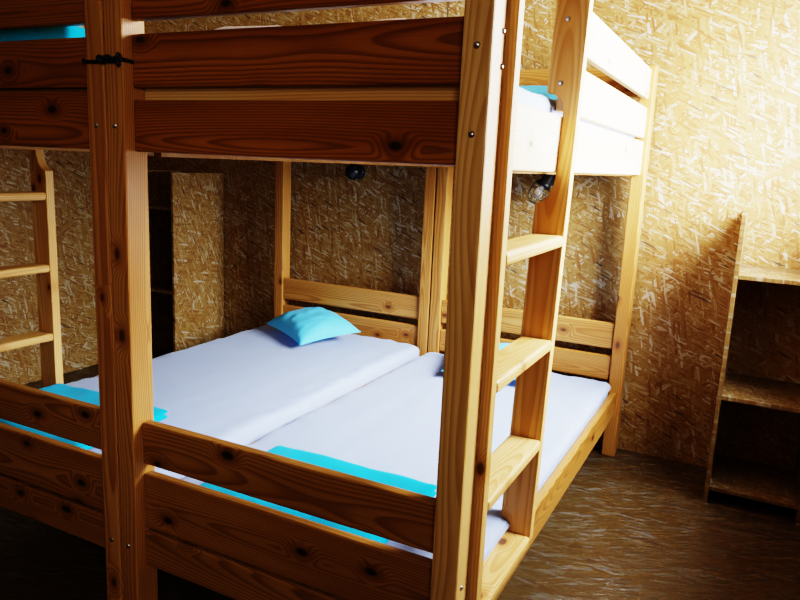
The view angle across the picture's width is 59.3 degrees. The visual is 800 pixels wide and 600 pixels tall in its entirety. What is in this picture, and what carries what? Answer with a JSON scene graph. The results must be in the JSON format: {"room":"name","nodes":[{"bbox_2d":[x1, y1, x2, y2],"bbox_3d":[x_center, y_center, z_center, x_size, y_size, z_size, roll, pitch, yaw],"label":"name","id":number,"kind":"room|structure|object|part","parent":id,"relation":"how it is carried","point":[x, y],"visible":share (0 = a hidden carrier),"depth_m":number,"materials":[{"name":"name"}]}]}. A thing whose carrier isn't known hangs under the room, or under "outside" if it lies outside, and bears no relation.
{"room":"dormitory","nodes":[
{"label":"dormitory","id":0,"kind":"room"},
{"bbox_2d":[0,25,147,384],"bbox_3d":[-2.896,-0.531,2.661,0.100,2.550,5.150,8,12,26],"label":"wall","id":1,"kind":"structure","parent":0,"point":[71,169],"depth_m":4.24,"materials":[{"name":"brown wood"}]},
{"bbox_2d":[214,18,404,29],"bbox_3d":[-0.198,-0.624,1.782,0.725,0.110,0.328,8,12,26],"label":"mattress","id":2,"kind":"object","parent":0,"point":[226,27],"visible":0.02,"depth_m":1.69,"materials":[{"name":"white fabric"}]},
{"bbox_2d":[0,364,799,599],"bbox_3d":[-1.038,1.040,1.969,4.410,0.100,5.150,8,12,26],"label":"floor","id":3,"kind":"structure","parent":0,"point":[628,525],"depth_m":2.62,"materials":[{"name":"brown wood"}]},
{"bbox_2d":[148,170,223,358],"bbox_3d":[-1.433,-0.179,4.524,0.385,1.277,0.445,8,12,26],"label":"shelf unit","id":4,"kind":"object","parent":3,"relation":"on","point":[186,210],"visible":0.61,"depth_m":4.47,"materials":[{"name":"brown wood"}]},
{"bbox_3d":[-1.414,-0.594,4.444,0.349,0.018,0.443,8,12,26],"label":"shelf","id":5,"kind":"part","parent":4,"relation":"part of","materials":[{"name":"brown wood"}]},
{"bbox_3d":[-1.436,-0.093,4.542,0.349,0.018,0.443,8,12,26],"label":"shelf","id":6,"kind":"part","parent":4,"relation":"part of","materials":[{"name":"brown wood"}]},
{"bbox_3d":[-1.458,0.377,4.634,0.349,0.018,0.443,8,12,26],"label":"shelf","id":7,"kind":"part","parent":4,"relation":"part of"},
{"bbox_3d":[-1.596,-0.202,4.605,0.018,1.277,0.445,8,12,26],"label":"panel","id":8,"kind":"part","parent":4,"relation":"part of","materials":[{"name":"brown wood"}]},
{"bbox_3d":[-1.270,-0.156,4.444,0.018,1.277,0.445,8,12,26],"label":"panel","id":9,"kind":"part","parent":4,"relation":"part of","materials":[{"name":"brown wood"}]},
{"bbox_2d":[0,0,437,599],"bbox_3d":[-0.769,-0.193,3.122,1.070,1.900,2.201,8,12,26],"label":"bunk bed","id":10,"kind":"object","parent":3,"relation":"on","point":[50,99],"visible":0.56,"depth_m":2.14,"materials":[{"name":"brown wood"}]},
{"bbox_3d":[-1.195,-0.580,2.119,0.920,0.145,0.024,8,12,26],"label":"rail","id":11,"kind":"part","parent":10,"relation":"part of","materials":[{"name":"brown wood"}]},
{"bbox_3d":[-0.801,0.043,1.976,0.063,1.872,0.079,8,12,26],"label":"post","id":12,"kind":"part","parent":10,"relation":"part of","materials":[{"name":"brown wood"}]},
{"bbox_2d":[82,52,133,66],"bbox_3d":[-0.744,-0.617,1.826,0.149,0.037,0.111,8,12,26],"label":"cord","id":13,"kind":"object","parent":10,"relation":"attached to","point":[106,58],"visible":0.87,"depth_m":1.77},
{"bbox_3d":[-0.720,-0.597,1.765,0.047,0.023,0.013,7,12,20],"label":"cord","id":14,"kind":"part","parent":13,"relation":"part of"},
{"bbox_3d":[-0.720,-0.610,1.762,0.047,0.023,0.013,7,12,20],"label":"cord","id":15,"kind":"part","parent":13,"relation":"part of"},
{"bbox_2d":[66,325,418,478],"bbox_3d":[-0.770,0.409,3.213,0.972,0.172,2.012,8,12,26],"label":"mattress","id":16,"kind":"object","parent":10,"relation":"on","point":[242,387],"visible":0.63,"depth_m":3.16,"materials":[{"name":"white fabric"}]},
{"bbox_2d":[0,383,167,449],"bbox_3d":[-1.205,0.411,2.551,0.599,0.048,0.404,8,12,26],"label":"towel","id":17,"kind":"object","parent":16,"relation":"on","point":[82,394],"visible":0.16,"depth_m":2.64,"materials":[{"name":"blue fabric"}]},
{"bbox_2d":[266,307,359,344],"bbox_3d":[-0.483,0.118,3.875,0.358,0.125,0.461,-5,13,-33],"label":"pillow","id":18,"kind":"object","parent":16,"relation":"on","point":[306,325],"visible":1,"depth_m":3.76,"materials":[{"name":"blue fabric"}]},
{"bbox_3d":[-0.714,-0.400,4.266,0.063,1.872,0.079,8,12,26],"label":"post","id":19,"kind":"part","parent":10,"relation":"part of","materials":[{"name":"brown wood"}]},
{"bbox_3d":[0.161,-0.276,3.835,0.063,1.872,0.079,8,12,26],"label":"post","id":20,"kind":"part","parent":10,"relation":"part of","materials":[{"name":"brown wood"}]},
{"bbox_3d":[-0.727,-0.741,3.003,0.942,0.173,1.994,8,12,26],"label":"mattress","id":21,"kind":"object","parent":10,"relation":"on","visible":0},
{"bbox_2d":[0,26,84,41],"bbox_3d":[-1.152,-0.779,2.267,0.667,0.143,0.343,8,12,26],"label":"blanket","id":22,"kind":"object","parent":21,"relation":"on","point":[68,31],"visible":0.13,"depth_m":2.02,"materials":[{"name":"blue fabric"}]},
{"bbox_2d":[103,0,658,599],"bbox_3d":[0.189,-0.057,2.649,1.070,1.900,2.201,8,12,26],"label":"bunk bed","id":23,"kind":"object","parent":3,"relation":"on","point":[440,92],"visible":0.96,"depth_m":1.75,"materials":[{"name":"brown wood"}]},
{"bbox_3d":[-0.740,0.052,1.946,0.063,1.872,0.079,8,12,26],"label":"post","id":24,"kind":"part","parent":23,"relation":"part of","materials":[{"name":"brown wood"}]},
{"bbox_3d":[-0.259,-0.447,1.657,0.920,0.145,0.024,8,12,26],"label":"rail","id":25,"kind":"part","parent":23,"relation":"part of","materials":[{"name":"brown wood"}]},
{"bbox_3d":[-0.309,0.520,3.009,0.014,0.157,2.038,8,12,26],"label":"rail","id":26,"kind":"part","parent":23,"relation":"part of","materials":[{"name":"white wood"}]},
{"bbox_2d":[182,352,610,561],"bbox_3d":[0.136,0.550,2.768,0.997,0.148,2.012,8,12,26],"label":"mattress","id":27,"kind":"object","parent":23,"relation":"on","point":[391,423],"visible":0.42,"depth_m":2.73,"materials":[{"name":"white fabric"}]},
{"bbox_2d":[200,445,436,543],"bbox_3d":[-0.243,0.569,2.100,0.614,0.044,0.418,8,12,26],"label":"towel","id":28,"kind":"object","parent":27,"relation":"on","point":[403,482],"visible":0.31,"depth_m":2.15,"materials":[{"name":"blue fabric"}]},
{"bbox_2d":[442,343,515,379],"bbox_3d":[0.472,0.278,3.431,0.460,0.101,0.376,6,12,16],"label":"pillow","id":29,"kind":"object","parent":27,"relation":"on","point":[502,345],"visible":0.02,"depth_m":3.47,"materials":[{"name":"blue fabric"}]},
{"bbox_3d":[0.223,-0.267,3.804,0.063,1.872,0.079,8,12,26],"label":"post","id":30,"kind":"part","parent":23,"relation":"part of","materials":[{"name":"brown wood"}]},
{"bbox_3d":[0.135,0.176,1.514,0.063,1.872,0.079,8,12,26],"label":"post","id":31,"kind":"part","parent":23,"relation":"part of","materials":[{"name":"brown wood"}]},
{"bbox_3d":[0.584,0.664,2.571,0.030,0.120,2.038,8,12,26],"label":"rail","id":32,"kind":"part","parent":23,"relation":"part of","materials":[{"name":"brown wood"}]},
{"bbox_2d":[517,87,634,138],"bbox_3d":[0.199,-0.609,2.546,0.953,0.172,1.995,8,12,26],"label":"mattress","id":33,"kind":"object","parent":23,"relation":"on","point":[539,101],"visible":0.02,"depth_m":1.86,"materials":[{"name":"white fabric"}]},
{"bbox_2d":[519,85,556,99],"bbox_3d":[0.593,-0.915,3.243,0.460,0.159,0.237,7,12,22],"label":"pillow","id":34,"kind":"object","parent":33,"relation":"on","point":[542,90],"visible":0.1,"depth_m":3.21,"materials":[{"name":"blue fabric"}]},
{"bbox_3d":[0.636,-0.499,2.344,0.030,0.152,2.038,8,12,26],"label":"rail","id":35,"kind":"part","parent":23,"relation":"part of","materials":[{"name":"white wood"}]},
{"bbox_3d":[1.097,-0.143,3.373,0.063,1.872,0.079,8,12,26],"label":"post","id":36,"kind":"part","parent":23,"relation":"part of","materials":[{"name":"brown wood"}]},
{"bbox_2d":[703,211,799,524],"bbox_3d":[1.607,0.262,3.043,0.375,1.250,0.415,8,12,26],"label":"shelf unit","id":37,"kind":"object","parent":3,"relation":"on","point":[766,483],"visible":1,"depth_m":3.03,"materials":[{"name":"brown wood"}]},
{"bbox_3d":[1.448,0.239,3.121,0.018,1.250,0.415,8,12,26],"label":"panel","id":38,"kind":"part","parent":37,"relation":"part of","materials":[{"name":"brown wood"}]},
{"bbox_3d":[1.583,0.805,3.150,0.339,0.018,0.413,8,12,26],"label":"shelf","id":39,"kind":"part","parent":37,"relation":"part of","materials":[{"name":"brown wood"}]},
{"bbox_3d":[1.601,0.403,3.071,0.339,0.018,0.413,8,12,26],"label":"shelf","id":40,"kind":"part","parent":37,"relation":"part of","materials":[{"name":"brown wood"}]},
{"bbox_3d":[1.624,-0.102,2.972,0.339,0.018,0.413,8,12,26],"label":"shelf","id":41,"kind":"part","parent":37,"relation":"part of","materials":[{"name":"brown wood"}]},
{"bbox_3d":[1.766,0.284,2.964,0.018,1.250,0.415,8,12,26],"label":"panel","id":42,"kind":"part","parent":37,"relation":"part of","materials":[{"name":"brown wood"}]},
{"bbox_2d":[144,0,799,469],"bbox_3d":[0.125,-0.646,3.953,4.110,2.550,0.100,8,12,26],"label":"wall","id":43,"kind":"structure","parent":0,"point":[725,144],"depth_m":3.38,"materials":[{"name":"brown wood"}]},
{"bbox_2d":[345,164,364,179],"bbox_3d":[-0.262,-0.730,4.004,0.101,0.091,0.136,8,12,26],"label":"wall lamp","id":44,"kind":"object","parent":43,"relation":"attached to","point":[352,171],"visible":1,"depth_m":3.96,"materials":[{"name":"black paint"}]},
{"bbox_3d":[-0.244,-0.739,4.056,0.084,0.084,0.026,8,12,26],"label":"wall plate","id":45,"kind":"part","parent":44,"relation":"part of","materials":[{"name":"black paint"}]},
{"bbox_2d":[527,174,555,203],"bbox_3d":[0.722,-0.568,3.525,0.176,0.175,0.100,-5,13,-34],"label":"wall lamp","id":46,"kind":"object","parent":43,"relation":"attached to","point":[547,180],"visible":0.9,"depth_m":3.49,"materials":[{"name":"black paint"}]},
{"bbox_3d":[0.688,-0.538,3.509,0.056,0.070,0.054,8,12,26],"label":"bulb","id":47,"kind":"part","parent":46,"relation":"part of","materials":[{"name":"clear glass"}]},
{"bbox_2d":[536,174,554,189],"bbox_3d":[0.721,-0.593,3.502,0.090,0.093,0.085,8,12,26],"label":"socket","id":48,"kind":"object","parent":46,"relation":"attached to","point":[546,180],"depth_m":3.48,"materials":[{"name":"black paint"}]}
]}

